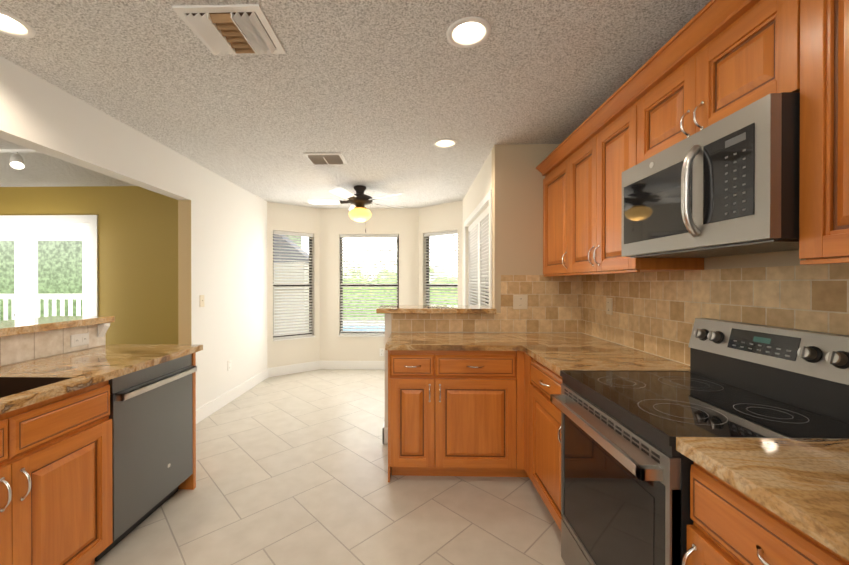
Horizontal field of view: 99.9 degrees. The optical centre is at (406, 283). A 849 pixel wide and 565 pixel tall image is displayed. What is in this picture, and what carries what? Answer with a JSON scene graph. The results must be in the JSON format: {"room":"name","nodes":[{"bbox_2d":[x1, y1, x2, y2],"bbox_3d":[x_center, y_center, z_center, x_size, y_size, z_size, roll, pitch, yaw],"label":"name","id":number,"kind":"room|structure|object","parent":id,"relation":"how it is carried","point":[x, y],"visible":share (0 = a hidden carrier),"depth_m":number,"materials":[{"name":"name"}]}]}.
{"room":"kitchen","nodes":[
{"label":"kitchen","id":0,"kind":"room"},
{"bbox_2d":[94,369,564,564],"bbox_3d":[-2.804,1.373,2.000,9.030,0.100,7.820,0,0,1],"label":"floor","id":1,"kind":"structure","parent":0,"point":[291,469],"depth_m":2.15,"materials":[{"name":"tile"}]},
{"bbox_2d":[0,428,107,564],"bbox_3d":[-1.689,1.005,1.169,0.598,0.640,0.897,0,0,1],"label":"base cabinet","id":2,"kind":"object","parent":1,"relation":"on","point":[56,498],"depth_m":1.40,"materials":[{"name":"brown wood"}]},
{"bbox_2d":[0,344,202,413],"bbox_3d":[-1.694,0.426,0.558,0.620,0.035,3.600,0,0,1],"label":"countertop","id":3,"kind":"structure","parent":2,"relation":"on","point":[80,369],"depth_m":1.75,"materials":[{"name":"stone"}]},
{"bbox_2d":[0,377,69,397],"bbox_3d":[-1.657,0.524,1.153,0.441,0.235,0.806,0,0,1],"label":"sink basin","id":4,"kind":"object","parent":3,"relation":"in","point":[11,385],"visible":0.29,"depth_m":1.54,"materials":[{"name":"brown metal"}]},
{"bbox_2d":[95,354,196,561],"bbox_3d":[-1.652,0.884,1.991,0.625,0.877,0.598,0,0,1],"label":"dishwasher","id":5,"kind":"object","parent":1,"relation":"on","point":[151,412],"visible":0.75,"depth_m":1.91,"materials":[{"name":"silver metal"}]},
{"bbox_2d":[388,350,447,482],"bbox_3d":[0.070,0.878,2.650,0.370,0.884,0.586,0,0,1],"label":"base cabinet","id":6,"kind":"object","parent":1,"relation":"on","point":[417,379],"depth_m":2.36,"materials":[{"name":"brown wood"}]},
{"bbox_2d":[448,351,515,476],"bbox_3d":[0.469,0.878,2.640,0.668,0.884,0.586,0,0,1],"label":"base cabinet","id":7,"kind":"object","parent":1,"relation":"on","point":[478,413],"depth_m":2.35,"materials":[{"name":"brown wood"}]},
{"bbox_2d":[385,332,616,350],"bbox_3d":[0.644,0.418,2.620,1.548,0.035,0.600,0,0,1],"label":"countertop","id":8,"kind":"structure","parent":7,"relation":"on","point":[438,341],"depth_m":2.52,"materials":[{"name":"stone"}]},
{"bbox_2d":[517,344,689,374],"bbox_3d":[1.063,0.420,1.987,0.678,0.035,0.638,0,0,1],"label":"countertop","id":9,"kind":"structure","parent":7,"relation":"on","point":[556,357],"depth_m":1.92,"materials":[{"name":"stone"}]},
{"bbox_2d":[516,351,531,480],"bbox_3d":[1.070,0.879,2.261,0.692,0.884,0.190,0,0,1],"label":"base cabinet","id":10,"kind":"object","parent":1,"relation":"on","point":[523,361],"depth_m":2.34,"materials":[{"name":"brown wood"}]},
{"bbox_2d":[532,358,561,530],"bbox_3d":[1.085,0.880,1.946,0.646,0.884,0.555,0,0,1],"label":"base cabinet","id":11,"kind":"object","parent":1,"relation":"on","point":[546,417],"depth_m":1.95,"materials":[{"name":"brown wood"}]},
{"bbox_2d":[550,318,848,564],"bbox_3d":[1.019,0.743,1.305,0.728,1.165,0.719,0,0,1],"label":"range","id":12,"kind":"object","parent":1,"relation":"on","point":[625,479],"visible":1,"depth_m":1.22,"materials":[{"name":"black glass"}]},
{"bbox_2d":[682,462,848,564],"bbox_3d":[1.054,0.885,0.680,0.646,0.884,0.517,0,0,1],"label":"base cabinet","id":13,"kind":"object","parent":1,"relation":"on","point":[729,527],"depth_m":0.79,"materials":[{"name":"brown wood"}]},
{"bbox_2d":[676,437,848,560],"bbox_3d":[1.040,0.425,0.677,0.660,0.035,0.523,0,0,1],"label":"countertop","id":14,"kind":"structure","parent":13,"relation":"on","point":[802,484],"depth_m":0.77,"materials":[{"name":"stone"}]},
{"bbox_2d":[0,0,710,208],"bbox_3d":[-2.804,-1.247,1.990,9.030,0.220,7.820,0,0,1],"label":"ceiling","id":15,"kind":"structure","parent":0,"point":[381,96],"depth_m":2.00,"materials":[{"name":"white paint"}]},
{"bbox_2d":[0,9,35,37],"bbox_3d":[-1.750,-1.175,1.544,0.200,0.092,0.200,0,0,1],"label":"recessed light","id":16,"kind":"object","parent":15,"relation":"in","point":[13,25],"visible":0.58,"depth_m":1.60,"materials":[{"name":"white"}]},
{"bbox_2d":[0,149,40,169],"bbox_3d":[-3.843,-1.058,3.041,2.700,0.166,0.110,0,0,1],"label":"track light","id":17,"kind":"object","parent":15,"relation":"attached to","point":[16,161],"visible":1,"depth_m":3.02,"materials":[{"name":"white metal"}]},
{"bbox_2d":[172,4,285,54],"bbox_3d":[-0.773,-1.119,1.600,0.360,0.031,0.300,0,0,1],"label":"ceiling vent","id":18,"kind":"object","parent":15,"relation":"in","point":[234,29],"visible":1,"depth_m":1.55,"materials":[{"name":"white metal"}]},
{"bbox_2d":[304,153,346,164],"bbox_3d":[-0.727,-1.127,3.229,0.330,0.029,0.250,0,0,1],"label":"ceiling vent","id":19,"kind":"object","parent":15,"relation":"in","point":[326,158],"visible":0.98,"depth_m":3.18,"materials":[{"name":"white metal"}]},
{"bbox_2d":[308,185,402,231],"bbox_3d":[-0.595,-0.876,4.227,1.135,0.540,1.194,0,0,1],"label":"ceiling fan","id":20,"kind":"object","parent":15,"relation":"hanging from","point":[359,200],"visible":1,"depth_m":4.15,"materials":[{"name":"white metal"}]},
{"bbox_2d":[433,138,456,147],"bbox_3d":[0.315,-1.180,2.893,0.200,0.092,0.200,0,0,1],"label":"recessed light","id":21,"kind":"object","parent":15,"relation":"in","point":[445,143],"visible":0.48,"depth_m":2.94,"materials":[{"name":"white"}]},
{"bbox_2d":[447,16,490,47],"bbox_3d":[0.283,-1.175,1.613,0.200,0.092,0.200,0,0,1],"label":"recessed light","id":22,"kind":"object","parent":15,"relation":"in","point":[469,32],"visible":0.69,"depth_m":1.65,"materials":[{"name":"white"}]},
{"bbox_2d":[0,56,843,408],"bbox_3d":[-2.805,0.093,1.955,8.670,2.460,7.380,0,0,1],"label":"wall","id":23,"kind":"structure","parent":0,"point":[178,234],"depth_m":4.17,"materials":[{"name":"beige paint"}]},
{"bbox_2d":[0,215,97,318],"bbox_3d":[-4.564,0.254,4.226,1.880,2.120,0.227,0,0,1],"label":"window frame","id":24,"kind":"structure","parent":23,"relation":"in","point":[25,233],"depth_m":4.25,"materials":[{"name":"white wood"}]},
{"bbox_2d":[0,324,105,366],"bbox_3d":[-2.010,0.334,0.547,0.008,0.148,3.560,0,0,1],"label":"tile backsplash","id":25,"kind":"structure","parent":23,"relation":"attached to","point":[14,349],"depth_m":1.93,"materials":[{"name":"beige tile"}]},
{"bbox_2d":[0,316,114,336],"bbox_3d":[-2.167,0.238,0.560,0.415,0.040,3.580,0,0,1],"label":"bar","id":26,"kind":"object","parent":23,"relation":"on","point":[24,326],"visible":1,"depth_m":2.01,"materials":[{"name":"stone"}]},
{"bbox_2d":[70,332,88,347],"bbox_3d":[-1.961,0.337,2.145,0.008,0.072,0.115,0,0,1],"label":"outlet","id":27,"kind":"object","parent":23,"relation":"attached to","point":[76,340],"visible":1,"depth_m":2.14,"materials":[{"name":"white plastic"}]},
{"bbox_2d":[98,323,109,336],"bbox_3d":[-1.940,0.298,2.287,0.042,0.087,0.045,0,0,1],"label":"corbel bracket","id":28,"kind":"object","parent":23,"relation":"attached to","point":[103,329],"visible":0.86,"depth_m":2.27,"materials":[{"name":"white wood"}]},
{"bbox_2d":[200,295,203,306],"bbox_3d":[-1.974,0.167,3.455,0.016,0.115,0.072,0,0,1],"label":"light switch","id":29,"kind":"object","parent":23,"relation":"attached to","point":[201,300],"visible":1,"depth_m":3.45,"materials":[{"name":"beige plastic"}]},
{"bbox_2d":[228,359,230,370],"bbox_3d":[-1.965,0.905,3.968,0.008,0.115,0.072,0,0,1],"label":"outlet","id":30,"kind":"object","parent":23,"relation":"attached to","point":[229,364],"visible":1,"depth_m":3.96,"materials":[{"name":"white plastic"}]},
{"bbox_2d":[196,361,387,443],"bbox_3d":[-1.428,1.249,4.223,4.370,0.130,2.506,0,0,1],"label":"baseboard","id":31,"kind":"structure","parent":23,"relation":"attached to","point":[212,406],"depth_m":4.99,"materials":[{"name":"white wood"}]},
{"bbox_2d":[273,234,314,340],"bbox_3d":[-1.671,0.025,5.269,0.619,1.568,0.163,0,0,-38],"label":"window","id":32,"kind":"structure","parent":23,"relation":"in","point":[291,338],"depth_m":5.35,"materials":[{"name":"brown metal"}]},
{"bbox_2d":[273,230,312,338],"bbox_3d":[-1.663,0.015,5.259,0.593,1.543,0.058,0,0,-38],"label":"window blinds","id":33,"kind":"object","parent":32,"relation":"attached to","point":[279,233],"visible":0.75,"depth_m":5.24,"materials":[{"name":"white plastic"}]},
{"bbox_2d":[339,235,398,336],"bbox_3d":[-0.570,0.025,5.504,0.918,1.568,0.163,0,0,1],"label":"window","id":34,"kind":"structure","parent":23,"relation":"in","point":[365,285],"depth_m":5.53,"materials":[{"name":"brown metal"}]},
{"bbox_2d":[340,234,397,334],"bbox_3d":[-0.571,0.014,5.492,0.892,1.543,0.058,0,0,1],"label":"window blinds","id":35,"kind":"object","parent":34,"relation":"attached to","point":[346,236],"visible":0.81,"depth_m":5.48,"materials":[{"name":"white plastic"}]},
{"bbox_2d":[376,305,495,313],"bbox_3d":[0.246,0.219,3.085,0.963,0.040,0.450,0,0,1],"label":"bar","id":36,"kind":"object","parent":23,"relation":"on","point":[443,309],"visible":1,"depth_m":2.87,"materials":[{"name":"stone"}]},
{"bbox_2d":[426,237,457,302],"bbox_3d":[0.517,0.026,5.214,0.619,1.568,0.163,0,0,41],"label":"window","id":37,"kind":"structure","parent":23,"relation":"in","point":[428,273],"depth_m":5.43,"materials":[{"name":"brown metal"}]},
{"bbox_2d":[424,230,457,304],"bbox_3d":[0.509,0.015,5.205,0.593,1.543,0.058,0,0,41],"label":"window blinds","id":38,"kind":"object","parent":37,"relation":"attached to","point":[451,232],"visible":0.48,"depth_m":5.18,"materials":[{"name":"white plastic"}]},
{"bbox_2d":[464,190,491,306],"bbox_3d":[0.773,0.258,3.837,0.080,2.115,1.630,0,0,1],"label":"doors","id":39,"kind":"structure","parent":23,"relation":"in","point":[479,248],"depth_m":3.78,"materials":[{"name":"white wood"}]},
{"bbox_2d":[513,295,527,308],"bbox_3d":[0.932,0.149,2.909,0.115,0.118,0.008,0,0,1],"label":"outlet","id":40,"kind":"object","parent":23,"relation":"attached to","point":[520,301],"visible":1,"depth_m":2.91,"materials":[{"name":"beige plastic"}]},
{"bbox_2d":[540,148,563,275],"bbox_3d":[1.267,-0.503,2.632,0.317,0.866,0.552,0,0,1],"label":"upper cabinet","id":41,"kind":"object","parent":23,"relation":"attached to","point":[553,182],"depth_m":2.68,"materials":[{"name":"brown wood"}]},
{"bbox_2d":[606,298,612,314],"bbox_3d":[1.411,0.156,2.481,0.008,0.115,0.072,0,0,1],"label":"outlet","id":42,"kind":"object","parent":23,"relation":"attached to","point":[609,306],"visible":1,"depth_m":2.47,"materials":[{"name":"beige plastic"}]},
{"bbox_2d":[564,84,703,275],"bbox_3d":[1.254,-0.501,2.074,0.317,0.866,0.792,0,0,1],"label":"upper cabinet","id":43,"kind":"object","parent":23,"relation":"attached to","point":[596,158],"depth_m":2.00,"materials":[{"name":"brown wood"}]},
{"bbox_2d":[632,0,787,166],"bbox_3d":[1.235,-0.730,1.321,0.317,0.402,0.714,0,0,1],"label":"upper cabinet","id":44,"kind":"object","parent":23,"relation":"attached to","point":[711,62],"depth_m":1.25,"materials":[{"name":"brown wood"}]},
{"bbox_2d":[621,92,799,257],"bbox_3d":[1.172,-0.322,1.324,0.441,0.406,0.704,0,0,1],"label":"microwave","id":45,"kind":"object","parent":44,"relation":"attached to","point":[728,185],"visible":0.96,"depth_m":1.14,"materials":[{"name":"silver metal"}]},
{"bbox_2d":[580,263,848,365],"bbox_3d":[1.399,0.169,1.658,0.008,0.470,2.504,0,0,1],"label":"tile backsplash","id":46,"kind":"structure","parent":23,"relation":"attached to","point":[656,313],"depth_m":1.69,"materials":[{"name":"beige tile"}]},
{"bbox_2d":[788,0,848,264],"bbox_3d":[1.219,-0.495,0.688,0.317,0.866,0.553,0,0,1],"label":"upper cabinet","id":47,"kind":"object","parent":23,"relation":"attached to","point":[818,30],"depth_m":0.91,"materials":[{"name":"brown wood"}]},
{"bbox_2d":[385,313,489,426],"bbox_3d":[0.274,0.780,3.002,0.904,1.078,0.120,0,0,1],"label":"wall","id":48,"kind":"structure","parent":0,"point":[387,325],"depth_m":2.95,"materials":[{"name":"beige paint"}]},
{"bbox_2d":[391,275,579,332],"bbox_3d":[0.642,0.164,2.924,1.529,0.470,0.008,0,0,1],"label":"tile backsplash","id":49,"kind":"structure","parent":48,"relation":"attached to","point":[553,301],"depth_m":2.91,"materials":[{"name":"beige tile"}]},
{"label":"outside","id":50,"kind":"structure","parent":0,"visible":0},
{"bbox_2d":[0,234,457,330],"bbox_3d":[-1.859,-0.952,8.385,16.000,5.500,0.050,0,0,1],"label":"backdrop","id":51,"kind":"structure","parent":50,"point":[59,267],"depth_m":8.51,"materials":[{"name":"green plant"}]},
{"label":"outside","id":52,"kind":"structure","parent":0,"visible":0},
{"bbox_2d":[0,294,81,319],"bbox_3d":[-5.231,0.730,5.359,5.410,1.160,0.060,0,0,1],"label":"fence","id":53,"kind":"object","parent":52,"point":[46,297],"visible":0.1,"depth_m":5.34,"materials":[{"name":"white wood"}]},
{"bbox_2d":[274,234,308,333],"bbox_3d":[-3.501,-0.074,7.704,3.150,2.750,0.600,0,0,1],"label":"house","id":54,"kind":"structure","parent":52,"point":[291,282],"depth_m":7.48,"materials":[{"name":"beige"}]}
]}

